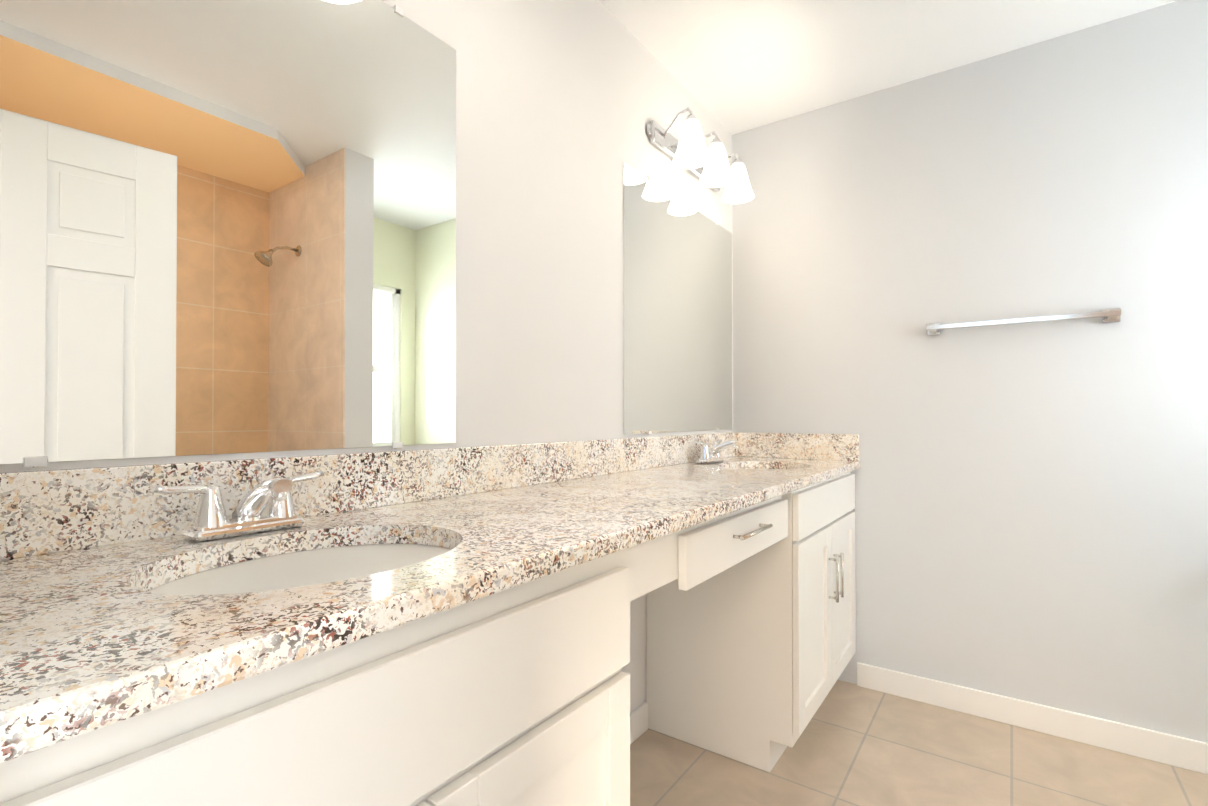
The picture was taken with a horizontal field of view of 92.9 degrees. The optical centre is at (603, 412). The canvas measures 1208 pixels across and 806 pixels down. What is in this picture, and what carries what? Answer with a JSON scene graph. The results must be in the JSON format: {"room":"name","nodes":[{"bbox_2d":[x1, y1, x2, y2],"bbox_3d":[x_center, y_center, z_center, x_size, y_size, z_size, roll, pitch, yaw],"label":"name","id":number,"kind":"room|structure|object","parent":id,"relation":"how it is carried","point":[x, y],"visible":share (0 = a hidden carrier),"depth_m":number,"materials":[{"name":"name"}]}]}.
{"room":"bathroom","nodes":[
{"label":"bathroom","id":0,"kind":"room"},
{"bbox_2d":[0,0,732,712],"bbox_3d":[-0.183,-0.098,1.677,0.100,2.440,2.781,0,-1,35],"label":"wall","id":1,"kind":"structure","parent":0,"point":[560,104],"depth_m":1.62,"materials":[{"name":"paint"}]},
{"bbox_2d":[0,0,455,467],"bbox_3d":[-0.600,-0.396,0.999,0.006,0.944,0.868,0,-1,35],"label":"mirror","id":2,"kind":"object","parent":1,"relation":"attached to","point":[227,226],"visible":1,"depth_m":0.95,"materials":[{"name":"clear glass"}]},
{"bbox_2d":[0,432,735,559],"bbox_3d":[-0.121,0.142,1.655,0.020,0.111,2.536,0,-1,35],"label":"backsplash","id":3,"kind":"structure","parent":1,"relation":"attached to","point":[43,510],"depth_m":1.07,"materials":[{"name":"beige stone"}]},
{"bbox_2d":[630,702,648,743],"bbox_3d":[-0.115,1.075,1.663,0.013,0.095,0.930,0,-1,35],"label":"baseboard","id":4,"kind":"structure","parent":1,"relation":"attached to","point":[639,720],"depth_m":1.99,"materials":[{"name":"white paint"}]},
{"bbox_2d":[646,107,696,158],"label":"sconce","id":5,"kind":"object","parent":1,"relation":"attached to","point":[664,140],"depth_m":2.11,"materials":[{"name":"silver metal"}]},
{"bbox_2d":[623,163,731,434],"bbox_3d":[0.334,-0.384,2.314,0.006,0.936,0.920,0,-1,35],"label":"mirror","id":6,"kind":"object","parent":1,"relation":"attached to","point":[677,314],"visible":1,"depth_m":2.22,"materials":[{"name":"clear glass"}]},
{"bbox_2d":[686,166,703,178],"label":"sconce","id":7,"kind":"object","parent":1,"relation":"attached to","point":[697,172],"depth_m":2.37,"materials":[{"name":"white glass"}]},
{"bbox_2d":[703,131,721,143],"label":"sconce","id":8,"kind":"object","parent":1,"relation":"attached to","point":[716,139],"depth_m":2.24,"materials":[{"name":"silver metal"}]},
{"bbox_2d":[727,152,742,163],"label":"sconce","id":9,"kind":"object","parent":1,"relation":"attached to","point":[737,159],"depth_m":2.41,"materials":[{"name":"silver metal"}]},
{"bbox_2d":[599,0,1177,134],"bbox_3d":[0.836,-1.354,0.964,2.600,0.060,2.781,0,-1,35],"label":"ceiling","id":10,"kind":"structure","parent":0,"point":[732,67],"depth_m":2.02,"materials":[{"name":"paint"}]},
{"bbox_2d":[630,680,1207,805],"bbox_3d":[0.836,1.146,0.943,2.600,0.060,2.781,0,-1,35],"label":"floor","id":11,"kind":"structure","parent":0,"point":[855,745],"depth_m":1.80,"materials":[{"name":"tile"}]},
{"bbox_2d":[0,464,860,805],"bbox_3d":[0.104,0.675,1.491,0.572,0.892,2.536,0,-1,35],"label":"bathroom vanity","id":12,"kind":"object","parent":11,"relation":"on","point":[444,626],"depth_m":0.76,"materials":[{"name":"white paint"}]},
{"bbox_2d":[0,456,859,743],"bbox_3d":[0.098,0.212,1.499,0.558,0.032,2.536,0,-1,35],"label":"countertop","id":13,"kind":"structure","parent":12,"relation":"on","point":[78,639],"depth_m":0.64,"materials":[{"name":"beige stone"}]},
{"bbox_2d":[144,468,331,543],"bbox_3d":[-0.529,0.143,0.884,0.142,0.093,0.257,0,-1,35],"label":"faucet","id":14,"kind":"object","parent":13,"relation":"on","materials":[{"name":"silver metal"}]},
{"bbox_2d":[116,528,475,611],"bbox_3d":[-0.388,0.291,0.782,0.372,0.163,0.459,0,-1,35],"label":"sink","id":15,"kind":"object","parent":13,"relation":"in","point":[203,583],"depth_m":0.82,"materials":[{"name":"white ceramic"}]},
{"bbox_2d":[692,440,739,463],"bbox_3d":[0.464,0.155,2.282,0.142,0.093,0.257,0,-1,35],"label":"faucet","id":16,"kind":"object","parent":13,"relation":"on","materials":[{"name":"silver metal"}]},
{"bbox_2d":[728,464,799,471],"bbox_3d":[0.605,0.303,2.180,0.372,0.163,0.459,0,-1,35],"label":"sink","id":17,"kind":"object","parent":13,"relation":"in","point":[779,467],"depth_m":2.35,"materials":[{"name":"white ceramic"}]},
{"bbox_2d":[732,0,1207,742],"bbox_3d":[1.294,-0.093,2.272,1.620,2.440,0.100,0,-1,35],"label":"wall","id":18,"kind":"structure","parent":0,"point":[1030,510],"depth_m":2.08,"materials":[{"name":"paint"}]},
{"bbox_2d":[736,432,858,459],"bbox_3d":[0.833,0.149,2.521,0.534,0.111,0.020,0,-1,35],"label":"backsplash","id":19,"kind":"structure","parent":18,"relation":"attached to","point":[801,446],"depth_m":2.49,"materials":[{"name":"beige stone"}]},
{"bbox_2d":[926,308,1121,335],"bbox_3d":[1.470,-0.322,2.046,0.565,0.048,0.064,0,-1,35],"label":"towel rail","id":20,"kind":"object","parent":18,"relation":"attached to","point":[1111,315],"visible":1,"depth_m":1.99,"materials":[{"name":"silver metal"}]},
{"bbox_2d":[857,662,1207,774],"bbox_3d":[1.801,1.076,1.832,1.854,0.095,0.013,0,-1,35],"label":"baseboard","id":21,"kind":"structure","parent":18,"relation":"attached to","point":[1173,750],"depth_m":2.01,"materials":[{"name":"white paint"}]}
]}

